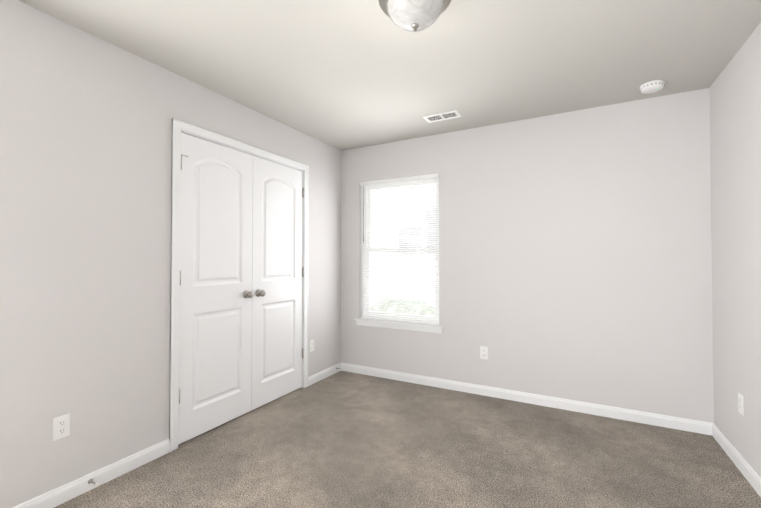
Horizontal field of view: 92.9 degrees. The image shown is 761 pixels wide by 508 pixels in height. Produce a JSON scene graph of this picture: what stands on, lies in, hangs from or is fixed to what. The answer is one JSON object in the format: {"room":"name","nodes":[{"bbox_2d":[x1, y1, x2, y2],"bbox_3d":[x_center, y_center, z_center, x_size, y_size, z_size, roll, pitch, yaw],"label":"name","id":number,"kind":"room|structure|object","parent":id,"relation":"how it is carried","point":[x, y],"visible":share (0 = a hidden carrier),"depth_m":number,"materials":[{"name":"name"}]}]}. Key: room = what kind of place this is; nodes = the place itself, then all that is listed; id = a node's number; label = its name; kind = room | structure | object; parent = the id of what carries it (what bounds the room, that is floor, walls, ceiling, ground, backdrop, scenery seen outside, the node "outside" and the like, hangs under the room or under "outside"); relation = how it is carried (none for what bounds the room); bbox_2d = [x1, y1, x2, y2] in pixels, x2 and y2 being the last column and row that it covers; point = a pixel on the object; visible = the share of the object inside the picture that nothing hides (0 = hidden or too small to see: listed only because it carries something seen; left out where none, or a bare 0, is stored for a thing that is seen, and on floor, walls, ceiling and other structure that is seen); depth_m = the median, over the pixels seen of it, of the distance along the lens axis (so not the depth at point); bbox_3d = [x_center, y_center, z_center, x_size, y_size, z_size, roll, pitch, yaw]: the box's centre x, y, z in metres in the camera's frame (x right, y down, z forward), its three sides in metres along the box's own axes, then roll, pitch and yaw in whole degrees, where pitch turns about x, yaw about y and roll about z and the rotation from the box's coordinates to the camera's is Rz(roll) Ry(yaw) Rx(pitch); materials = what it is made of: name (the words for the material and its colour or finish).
{"room":"empty bedroom","nodes":[
{"label":"empty bedroom","id":0,"kind":"room"},
{"bbox_2d":[0,0,340,507],"bbox_3d":[-1.438,0.042,2.358,0.140,2.465,4.230,0,-1,28],"label":"wall","id":1,"kind":"structure","parent":0,"point":[86,118],"depth_m":1.97,"materials":[{"name":"paint"}]},
{"bbox_2d":[53,413,69,440],"bbox_3d":[-1.625,0.882,1.842,0.008,0.115,0.070,0,-1,28],"label":"electrical outlet","id":2,"kind":"object","parent":1,"relation":"attached to","point":[61,426],"visible":1,"depth_m":1.84,"materials":[{"name":"white plastic"}]},
{"bbox_2d":[12,363,340,507],"bbox_3d":[-1.371,1.231,2.304,0.013,0.085,3.950,0,-1,28],"label":"baseboard","id":3,"kind":"structure","parent":1,"relation":"attached to","point":[55,497],"depth_m":2.01,"materials":[{"name":"white wood"}]},
{"bbox_2d":[88,478,98,486],"bbox_3d":[-1.525,1.220,1.925,0.076,0.025,0.025,0,-1,28],"label":"door stop","id":4,"kind":"object","parent":3,"relation":"attached to","point":[90,481],"visible":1,"depth_m":1.93,"materials":[{"name":"grey metal"}]},
{"bbox_2d":[178,132,253,444],"bbox_3d":[-1.179,0.226,2.662,0.102,2.077,0.625,0,-1,28],"label":"closet door","id":5,"kind":"structure","parent":1,"relation":"in","point":[215,313],"depth_m":2.64,"materials":[{"name":"white wood"}]},
{"bbox_2d":[169,118,308,451],"bbox_3d":[-1.095,0.204,2.973,0.160,2.158,1.362,0,-1,28],"label":"door frame","id":6,"kind":"structure","parent":1,"relation":"attached to","point":[178,127],"depth_m":2.38,"materials":[{"name":"white wood"}]},
{"bbox_2d":[251,156,303,409],"bbox_3d":[-0.883,0.234,3.214,0.102,2.077,0.622,0,-1,28],"label":"closet door","id":7,"kind":"structure","parent":1,"relation":"in","point":[277,261],"depth_m":3.19,"materials":[{"name":"white wood"}]},
{"bbox_2d":[309,339,313,351],"bbox_3d":[-0.683,0.913,3.596,0.008,0.115,0.070,0,-1,28],"label":"electrical outlet","id":8,"kind":"object","parent":1,"relation":"attached to","point":[311,345],"visible":1,"depth_m":3.59,"materials":[{"name":"white plastic"}]},
{"bbox_2d":[18,0,760,150],"bbox_3d":[-0.337,-1.249,1.785,4.260,0.100,4.230,0,-1,28],"label":"ceiling","id":9,"kind":"structure","parent":0,"point":[341,75],"depth_m":2.15,"materials":[{"name":"paint"}]},
{"bbox_2d":[378,0,450,31],"bbox_3d":[0.157,-1.104,1.639,0.333,0.194,0.333,0,-1,28],"label":"ceiling light fixture","id":10,"kind":"object","parent":9,"relation":"attached to","point":[413,15],"visible":1,"depth_m":1.60,"materials":[{"name":"white glass"}]},
{"bbox_2d":[423,110,461,122],"bbox_3d":[0.528,-1.176,3.100,0.300,0.008,0.150,0,-1,28],"label":"ceiling vent","id":11,"kind":"object","parent":9,"relation":"in","point":[442,116],"visible":1,"depth_m":3.10,"materials":[{"name":"white plastic"}]},
{"bbox_2d":[640,80,664,93],"bbox_3d":[1.906,-1.166,2.537,0.142,0.044,0.142,0,-1,28],"label":"smoke detector","id":12,"kind":"object","parent":9,"relation":"attached to","point":[653,86],"visible":1,"depth_m":2.50,"materials":[{"name":"white plastic"}]},
{"bbox_2d":[54,371,760,507],"bbox_3d":[-0.337,1.315,1.748,4.260,0.100,4.230,0,-1,28],"label":"floor","id":13,"kind":"structure","parent":0,"point":[342,439],"depth_m":2.23,"materials":[{"name":"carpet"}]},
{"bbox_2d":[341,88,713,422],"bbox_3d":[0.987,0.057,3.376,3.450,2.465,0.140,0,-1,28],"label":"wall","id":14,"kind":"structure","parent":0,"point":[575,255],"depth_m":2.99,"materials":[{"name":"paint"}]},
{"bbox_2d":[354,318,443,333],"bbox_3d":[0.180,0.736,3.745,1.000,0.072,0.107,0,-1,28],"label":"window sill","id":15,"kind":"structure","parent":14,"relation":"attached to","point":[431,328],"depth_m":3.69,"materials":[{"name":"white wood"}]},
{"bbox_2d":[363,179,438,322],"bbox_3d":[0.220,-0.044,3.831,0.910,1.490,0.068,0,-1,28],"label":"window","id":16,"kind":"structure","parent":14,"relation":"in","point":[401,316],"depth_m":3.84,"materials":[{"name":"white plastic"}]},
{"bbox_2d":[360,173,438,324],"bbox_3d":[0.178,-0.046,3.752,0.898,1.484,0.051,0,-1,28],"label":"window blinds","id":17,"kind":"object","parent":16,"relation":"attached to","point":[379,239],"visible":0.85,"depth_m":3.74,"materials":[{"name":"white plastic"}]},
{"bbox_2d":[480,346,487,359],"bbox_3d":[0.945,0.903,3.303,0.070,0.115,0.008,0,-1,28],"label":"electrical outlet","id":18,"kind":"object","parent":14,"relation":"attached to","point":[483,352],"visible":1,"depth_m":3.30,"materials":[{"name":"white plastic"}]},
{"bbox_2d":[341,363,712,435],"bbox_3d":[0.951,1.246,3.291,3.170,0.085,0.013,0,-1,28],"label":"baseboard","id":19,"kind":"structure","parent":14,"relation":"attached to","point":[684,424],"depth_m":3.04,"materials":[{"name":"white wood"}]},
{"bbox_2d":[709,23,760,477],"bbox_3d":[1.478,0.019,0.792,0.140,2.465,4.230,0,-1,28],"label":"wall","id":20,"kind":"structure","parent":0,"point":[735,124],"depth_m":2.15,"materials":[{"name":"paint"}]},
{"bbox_2d":[712,423,760,496],"bbox_3d":[1.410,1.209,0.811,0.013,0.085,3.950,0,-1,28],"label":"baseboard","id":21,"kind":"structure","parent":20,"relation":"attached to","point":[748,472],"depth_m":2.14,"materials":[{"name":"white wood"}]},
{"bbox_2d":[738,392,743,415],"bbox_3d":[2.115,0.881,2.123,0.008,0.115,0.070,0,-1,28],"label":"electrical outlet","id":22,"kind":"object","parent":20,"relation":"attached to","point":[740,404],"visible":1,"depth_m":2.11,"materials":[{"name":"white plastic"}]},
{"label":"outside","id":23,"kind":"structure","parent":0,"visible":0},
{"bbox_2d":[370,184,435,305],"bbox_3d":[3.256,-1.396,7.804,15.000,8.500,0.050,0,-1,28],"label":"sky","id":24,"kind":"structure","parent":23,"point":[390,294],"depth_m":9.25,"materials":[{"name":"white"}]},
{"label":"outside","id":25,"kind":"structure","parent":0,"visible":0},
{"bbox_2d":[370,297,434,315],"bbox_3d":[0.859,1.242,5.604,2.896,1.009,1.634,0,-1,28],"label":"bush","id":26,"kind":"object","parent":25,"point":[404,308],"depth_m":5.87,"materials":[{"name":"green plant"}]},
{"bbox_2d":[399,209,435,252],"bbox_3d":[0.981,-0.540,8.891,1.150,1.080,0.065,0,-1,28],"label":"house","id":27,"kind":"structure","parent":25,"point":[419,235],"depth_m":8.89,"materials":[{"name":"white"}]}
]}

